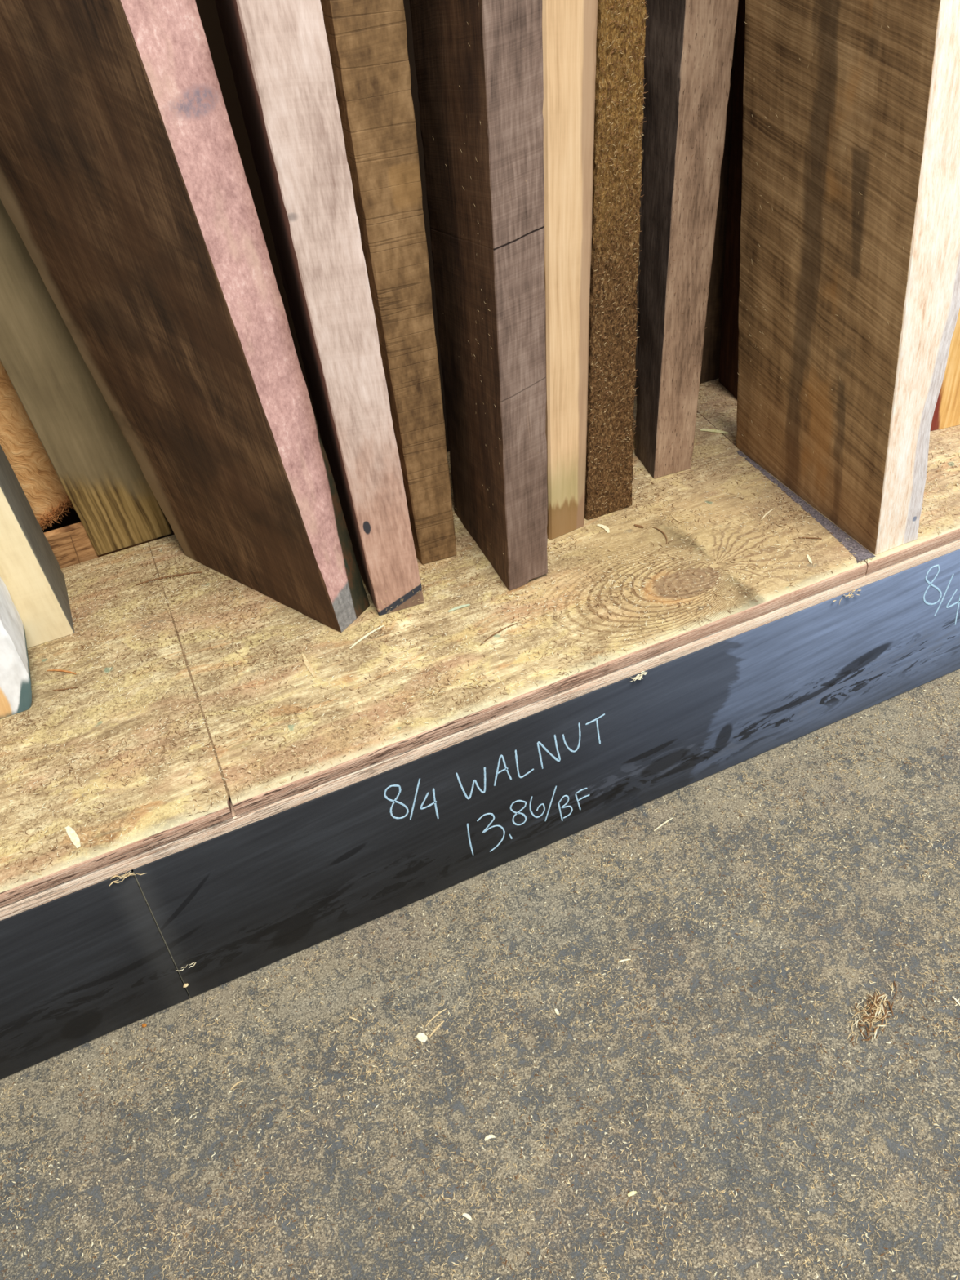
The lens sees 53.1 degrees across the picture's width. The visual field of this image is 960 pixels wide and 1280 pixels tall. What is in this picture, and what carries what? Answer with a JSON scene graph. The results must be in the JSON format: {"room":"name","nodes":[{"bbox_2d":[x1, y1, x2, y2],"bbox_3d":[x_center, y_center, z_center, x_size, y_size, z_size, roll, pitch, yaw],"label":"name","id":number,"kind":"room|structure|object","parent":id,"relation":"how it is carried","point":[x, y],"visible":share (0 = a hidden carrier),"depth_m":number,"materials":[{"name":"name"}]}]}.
{"room":"shop","nodes":[
{"label":"shop","id":0,"kind":"room"},
{"bbox_2d":[39,0,645,539],"bbox_3d":[-0.108,-1.206,0.798,5.000,2.600,0.040,-20,42,-15],"label":"wall","id":1,"kind":"structure","parent":0,"point":[207,10],"depth_m":1.20,"materials":[{"name":"brown wood"}]},
{"bbox_2d":[0,668,959,1279],"bbox_3d":[0.487,0.446,0.797,7.000,0.001,5.000,-20,42,-15],"label":"floor","id":2,"kind":"structure","parent":0,"point":[332,1185],"depth_m":0.90,"materials":[{"name":"concrete"}]},
{"bbox_2d":[0,869,189,1079],"bbox_3d":[-0.836,0.472,0.782,1.168,0.215,0.019,-20,42,-15],"label":"fascia board","id":3,"kind":"object","parent":2,"relation":"on","point":[81,966],"visible":0.93,"depth_m":0.90,"materials":[{"name":"paint"}]},
{"bbox_2d":[132,871,190,996],"bbox_3d":[-0.303,0.287,0.923,0.010,0.210,0.001,-20,42,-15],"label":"joint dust","id":4,"kind":"object","parent":3,"relation":"attached to","point":[135,876],"visible":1,"depth_m":0.91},
{"bbox_2d":[231,1080,242,1089],"bbox_3d":[-0.233,0.425,0.919,0.012,0.001,0.002,-31,46,-25],"label":"splinter","id":5,"kind":"object","parent":2,"relation":"on","point":[238,1082],"visible":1,"depth_m":0.92,"materials":[{"name":"beige wood"}]},
{"bbox_2d":[416,1032,427,1042],"bbox_3d":[-0.057,0.388,0.938,0.011,0.001,0.008,22,48,29],"label":"chip","id":6,"kind":"object","parent":2,"relation":"on","point":[421,1037],"visible":1,"depth_m":0.94,"materials":[{"name":"beige wood"}]},
{"bbox_2d":[425,1008,446,1026],"bbox_3d":[-0.044,0.374,0.953,0.027,0.001,0.003,-33,47,-27],"label":"splinter","id":7,"kind":"object","parent":2,"relation":"on","point":[437,1014],"visible":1,"depth_m":0.95,"materials":[{"name":"beige wood"}]},
{"bbox_2d":[428,1020,444,1037],"bbox_3d":[-0.043,0.382,0.943,0.002,0.001,0.022,27,51,33],"label":"splinter","id":8,"kind":"object","parent":2,"relation":"on","point":[439,1025],"visible":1,"depth_m":0.94,"materials":[{"name":"beige wood"}]},
{"bbox_2d":[462,1213,471,1221],"bbox_3d":[-0.011,0.488,0.815,0.009,0.001,0.003,19,47,27],"label":"chip","id":9,"kind":"object","parent":2,"relation":"on","point":[465,1215],"visible":1,"depth_m":0.81,"materials":[{"name":"beige wood"}]},
{"bbox_2d":[0,678,959,1279],"bbox_3d":[0.388,0.347,0.924,2.254,0.002,0.618,-20,42,-15],"label":"sawdust","id":10,"kind":"object","parent":2,"relation":"on","point":[788,869],"visible":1,"depth_m":0.92},
{"bbox_2d":[484,1134,495,1141],"bbox_3d":[0.009,0.446,0.862,0.010,0.001,0.004,-13,41,-8],"label":"chip","id":11,"kind":"object","parent":2,"relation":"on","point":[489,1136],"visible":1,"depth_m":0.86,"materials":[{"name":"white wood"}]},
{"bbox_2d":[133,549,959,997],"bbox_3d":[0.617,-0.050,1.189,2.039,0.215,0.019,-20,42,-15],"label":"fascia board","id":12,"kind":"object","parent":2,"relation":"on","point":[241,901],"visible":1,"depth_m":1.02,"materials":[{"name":"paint"}]},
{"bbox_2d":[175,961,195,971],"bbox_3d":[-0.292,0.325,0.956,0.020,0.006,0.004,-20,42,-15],"label":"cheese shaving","id":13,"kind":"object","parent":12,"relation":"attached to","point":[194,962],"visible":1,"depth_m":0.96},
{"bbox_2d":[0,538,959,920],"bbox_3d":[-0.014,-0.077,1.129,3.200,0.016,0.475,-20,42,-15],"label":"plywood layer","id":14,"kind":"object","parent":12,"relation":"on","point":[6,911],"visible":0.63,"depth_m":0.93,"materials":[{"name":"brown wood"}]},
{"bbox_2d":[44,521,157,568],"bbox_3d":[-0.991,0.083,1.054,1.280,0.103,0.012,-20,42,-15],"label":"plate","id":15,"kind":"object","parent":14,"relation":"attached to","point":[60,540],"visible":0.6,"depth_m":1.17,"materials":[{"name":"brown wood"}]},
{"bbox_2d":[0,199,172,555],"bbox_3d":[-0.540,-0.683,0.713,0.172,1.500,0.038,-20,42,-15],"label":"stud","id":16,"kind":"object","parent":15,"relation":"on","point":[94,462],"visible":0.8,"depth_m":1.07,"materials":[{"name":"beige wood"}]},
{"bbox_2d":[0,360,75,530],"bbox_3d":[-1.069,-0.440,0.662,1.280,1.304,0.031,-20,42,-15],"label":"board","id":17,"kind":"object","parent":16,"relation":"attached to","point":[20,442],"visible":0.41,"depth_m":1.14,"materials":[{"name":"wood"}]},
{"bbox_2d":[0,542,232,906],"bbox_3d":[-0.894,0.227,0.872,1.268,0.016,0.476,-20,42,-15],"label":"plywood sheet","id":18,"kind":"object","parent":14,"relation":"on","point":[145,832],"visible":0.93,"depth_m":0.93,"materials":[{"name":"beige wood"}]},
{"bbox_2d":[0,577,31,719],"bbox_3d":[-0.563,-0.401,0.620,0.095,1.200,0.102,-20,42,-15],"label":"board","id":19,"kind":"object","parent":18,"relation":"on","point":[15,691],"visible":1,"depth_m":0.96,"materials":[{"name":"white wood"}]},
{"bbox_2d":[0,444,74,648],"bbox_3d":[-0.588,-0.476,0.711,0.125,1.200,0.127,-20,42,-15],"label":"board","id":20,"kind":"object","parent":18,"relation":"on","point":[33,578],"visible":0.88,"depth_m":1.03,"materials":[{"name":"beige wood"}]},
{"bbox_2d":[46,669,76,674],"bbox_3d":[-0.444,0.033,1.021,0.036,0.001,0.004,6,42,14],"label":"splinter","id":21,"kind":"object","parent":18,"relation":"on","point":[59,670],"visible":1,"depth_m":1.02,"materials":[{"name":"orange wood"}]},
{"bbox_2d":[53,686,78,690],"bbox_3d":[-0.431,0.051,0.999,0.027,0.001,0.002,-8,41,-1],"label":"splinter","id":22,"kind":"object","parent":18,"relation":"on","point":[74,686],"visible":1,"depth_m":1.00,"materials":[{"name":"brown wood"}]},
{"bbox_2d":[64,825,80,848],"bbox_3d":[-0.358,0.173,0.847,0.007,0.001,0.030,-31,46,-25],"label":"chip","id":23,"kind":"object","parent":18,"relation":"on","point":[71,833],"visible":1,"depth_m":0.85,"materials":[{"name":"beige wood"}]},
{"bbox_2d":[70,534,80,564],"bbox_3d":[-0.490,-0.109,1.163,0.001,0.041,0.005,3,41,11],"label":"splinter","id":24,"kind":"object","parent":18,"relation":"on","point":[70,535],"visible":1,"depth_m":1.16,"materials":[{"name":"brown wood"}]},
{"bbox_2d":[147,542,230,795],"bbox_3d":[-0.320,0.010,1.033,0.003,0.001,0.461,-20,42,-15],"label":"seam dust","id":25,"kind":"object","parent":18,"relation":"on","point":[173,621],"visible":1,"depth_m":0.97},
{"bbox_2d":[109,871,146,885],"bbox_3d":[-0.313,0.208,0.852,0.033,0.010,0.007,-20,42,-15],"label":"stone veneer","id":26,"kind":"object","parent":14,"relation":"attached to","point":[131,873],"visible":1,"depth_m":0.85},
{"bbox_2d":[148,395,866,816],"bbox_3d":[0.026,-0.104,1.130,0.753,0.016,0.476,-20,42,-15],"label":"plywood sheet","id":27,"kind":"object","parent":14,"relation":"on","point":[251,797],"visible":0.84,"depth_m":1.02,"materials":[{"name":"beige wood"}]},
{"bbox_2d":[135,571,202,585],"bbox_3d":[-0.367,-0.074,1.135,0.078,0.001,0.006,-11,41,-5],"label":"splinter","id":28,"kind":"object","parent":27,"relation":"on","point":[182,574],"visible":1,"depth_m":1.14,"materials":[{"name":"brown wood"}]},
{"bbox_2d":[0,0,369,632],"bbox_3d":[-0.362,-0.571,0.674,0.365,1.350,0.154,21,48,28],"label":"board","id":29,"kind":"object","parent":27,"relation":"on","point":[123,182],"visible":1,"depth_m":0.84,"materials":[{"name":"brown wood"}]},
{"bbox_2d":[302,653,316,678],"bbox_3d":[-0.177,0.027,0.992,0.005,0.001,0.042,-21,43,-16],"label":"splinter","id":30,"kind":"object","parent":27,"relation":"on","point":[305,660],"visible":1,"depth_m":0.99,"materials":[{"name":"beige wood"}]},
{"bbox_2d":[214,0,425,615],"bbox_3d":[-0.193,-0.651,0.628,0.073,1.500,0.189,-17,42,-12],"label":"board","id":31,"kind":"object","parent":27,"relation":"on","point":[278,52],"visible":0.99,"depth_m":0.82,"materials":[{"name":"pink wood"}]},
{"bbox_2d":[349,625,384,648],"bbox_3d":[-0.121,-0.004,1.020,0.004,0.001,0.048,30,52,35],"label":"splinter","id":32,"kind":"object","parent":27,"relation":"on","point":[377,628],"visible":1,"depth_m":1.02,"materials":[{"name":"beige wood"}]},
{"bbox_2d":[320,0,456,564],"bbox_3d":[-0.128,-0.678,0.728,0.082,1.400,0.181,-20,42,-15],"label":"board","id":33,"kind":"object","parent":27,"relation":"on","point":[367,40],"visible":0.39,"depth_m":0.88,"materials":[{"name":"brown wood"}]},
{"bbox_2d":[448,604,470,612],"bbox_3d":[-0.023,-0.035,1.043,0.025,0.001,0.004,-18,42,-13],"label":"splinter","id":34,"kind":"object","parent":27,"relation":"on","point":[465,605],"visible":1,"depth_m":1.04,"materials":[{"name":"beige wood"}]},
{"bbox_2d":[408,0,547,590],"bbox_3d":[-0.017,-0.681,0.678,0.127,1.450,0.217,-20,42,-15],"label":"board","id":35,"kind":"object","parent":27,"relation":"on","point":[478,64],"visible":1,"depth_m":0.88,"materials":[{"name":"brown wood"}]},
{"bbox_2d":[0,378,959,882],"bbox_3d":[0.002,-0.102,1.118,1.367,0.003,0.473,-20,42,-15],"label":"sawdust","id":36,"kind":"object","parent":27,"relation":"on","point":[708,380],"visible":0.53,"depth_m":1.02},
{"bbox_2d":[480,622,517,645],"bbox_3d":[0.019,-0.007,1.005,0.050,0.001,0.004,-31,46,-25],"label":"splinter","id":37,"kind":"object","parent":27,"relation":"on","point":[516,623],"visible":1,"depth_m":1.00,"materials":[{"name":"wood"}]},
{"bbox_2d":[542,0,597,539],"bbox_3d":[0.043,-0.744,0.704,0.129,1.500,0.143,-20,42,-15],"label":"wooden board","id":38,"kind":"object","parent":27,"relation":"on","point":[569,27],"visible":0.38,"depth_m":0.93,"materials":[{"name":"beige wood"}]},
{"bbox_2d":[595,524,609,533],"bbox_3d":[0.147,-0.132,1.132,0.008,0.001,0.022,-26,44,-21],"label":"chip","id":39,"kind":"object","parent":27,"relation":"on","point":[606,528],"visible":1,"depth_m":1.13,"materials":[{"name":"beige wood"}]},
{"bbox_2d":[584,0,648,519],"bbox_3d":[0.088,-0.728,0.755,0.113,1.400,0.142,-20,42,-15],"label":"board","id":40,"kind":"object","parent":27,"relation":"on","point":[621,26],"visible":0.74,"depth_m":0.96,"materials":[{"name":"brown wood"}]},
{"bbox_2d":[633,524,644,528],"bbox_3d":[0.186,-0.134,1.129,0.012,0.001,0.004,22,48,30],"label":"chip","id":41,"kind":"object","parent":27,"relation":"on","point":[635,525],"visible":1,"depth_m":1.13,"materials":[{"name":"brown wood"}]},
{"bbox_2d":[652,526,666,543],"bbox_3d":[0.210,-0.122,1.112,0.006,0.001,0.036,-16,41,-10],"label":"splinter","id":42,"kind":"object","parent":27,"relation":"on","point":[652,526],"visible":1,"depth_m":1.11,"materials":[{"name":"brown wood"}]},
{"bbox_2d":[635,0,738,478],"bbox_3d":[0.207,-0.734,0.862,0.152,1.250,0.131,-20,42,-15],"label":"board","id":43,"kind":"object","parent":27,"relation":"on","point":[689,44],"visible":0.99,"depth_m":1.03,"materials":[{"name":"brown wood"}]},
{"bbox_2d":[699,428,728,434],"bbox_3d":[0.312,-0.278,1.279,0.037,0.001,0.007,13,44,22],"label":"chip","id":44,"kind":"object","parent":27,"relation":"on","point":[702,429],"visible":1,"depth_m":1.28,"materials":[{"name":"beige wood"}]},
{"bbox_2d":[761,508,774,519],"bbox_3d":[0.336,-0.147,1.124,0.003,0.001,0.029,28,51,33],"label":"splinter","id":45,"kind":"object","parent":27,"relation":"on","point":[767,513],"visible":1,"depth_m":1.12,"materials":[{"name":"beige wood"}]},
{"bbox_2d":[736,450,875,563],"bbox_3d":[0.380,-0.166,1.140,0.025,0.002,0.264,-15,41,-10],"label":"packed dust","id":46,"kind":"object","parent":27,"relation":"on","point":[862,553],"visible":1,"depth_m":1.10,"materials":[{"name":"grey"}]},
{"bbox_2d":[806,554,812,563],"bbox_3d":[0.360,-0.089,1.052,0.003,0.001,0.016,-5,41,3],"label":"chip","id":47,"kind":"object","parent":27,"relation":"on","point":[807,555],"visible":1,"depth_m":1.05,"materials":[{"name":"beige wood"}]},
{"bbox_2d":[798,537,822,538],"bbox_3d":[0.371,-0.115,1.081,0.025,0.001,0.002,5,42,13],"label":"splinter","id":48,"kind":"object","parent":27,"relation":"on","point":[798,537],"visible":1,"depth_m":1.08,"materials":[{"name":"wood"}]},
{"bbox_2d":[628,671,647,681],"bbox_3d":[0.162,0.038,0.985,0.022,0.010,0.005,-20,42,-15],"label":"wood splinter","id":49,"kind":"object","parent":14,"relation":"attached to","point":[638,675],"visible":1,"depth_m":0.98,"materials":[{"name":"beige wood"}]},
{"bbox_2d":[697,377,959,574],"bbox_3d":[0.882,-0.412,1.370,1.226,0.016,0.476,-20,42,-15],"label":"plywood sheet","id":50,"kind":"object","parent":14,"relation":"on","point":[930,540],"visible":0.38,"depth_m":1.14,"materials":[{"name":"beige wood"}]},
{"bbox_2d":[699,19,737,383],"bbox_3d":[0.266,-0.791,1.035,0.061,1.100,0.021,-20,42,-15],"label":"board","id":51,"kind":"object","parent":50,"relation":"on","point":[710,366],"visible":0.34,"depth_m":1.29,"materials":[{"name":"brown wood"}]},
{"bbox_2d":[718,0,745,399],"bbox_3d":[0.311,-0.770,1.004,0.096,1.100,0.071,-20,42,-15],"label":"board","id":52,"kind":"object","parent":50,"relation":"on","point":[728,369],"visible":0.2,"depth_m":1.23,"materials":[{"name":"brown wood"}]},
{"bbox_2d":[736,0,959,554],"bbox_3d":[0.289,-0.720,0.680,0.174,1.450,0.305,-20,42,-15],"label":"board","id":53,"kind":"object","parent":50,"relation":"on","point":[849,296],"visible":1,"depth_m":0.92,"materials":[{"name":"brown wood"}]},
{"bbox_2d":[930,308,959,431],"bbox_3d":[0.512,-0.766,0.896,0.081,1.200,0.162,-20,42,-15],"label":"board","id":54,"kind":"object","parent":50,"relation":"on","point":[946,414],"visible":0.06,"depth_m":1.20,"materials":[{"name":"orange wood"}]},
{"bbox_2d":[833,590,860,604],"bbox_3d":[0.402,-0.048,1.052,0.041,0.014,0.005,-20,42,-15],"label":"wood splinter","id":55,"kind":"object","parent":14,"relation":"attached to","point":[849,595],"visible":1,"depth_m":1.05,"materials":[{"name":"beige wood"}]},
{"bbox_2d":[627,1191,636,1196],"bbox_3d":[0.129,0.470,0.817,0.008,0.001,0.003,-20,42,-15],"label":"chip","id":56,"kind":"object","parent":2,"relation":"on","point":[632,1193],"visible":1,"depth_m":0.82,"materials":[{"name":"beige wood"}]},
{"bbox_2d":[653,817,672,831],"bbox_3d":[0.211,0.212,1.105,0.030,0.001,0.002,-28,45,-23],"label":"splinter","id":57,"kind":"object","parent":2,"relation":"on","point":[668,820],"visible":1,"depth_m":1.10,"materials":[{"name":"beige wood"}]},
{"bbox_2d":[847,971,897,1043],"bbox_3d":[0.376,0.349,0.919,0.043,0.013,0.086,9,43,18],"label":"clump","id":58,"kind":"object","parent":2,"relation":"on","point":[873,1015],"visible":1,"depth_m":0.91,"materials":[{"name":"beige wood"}]}
]}

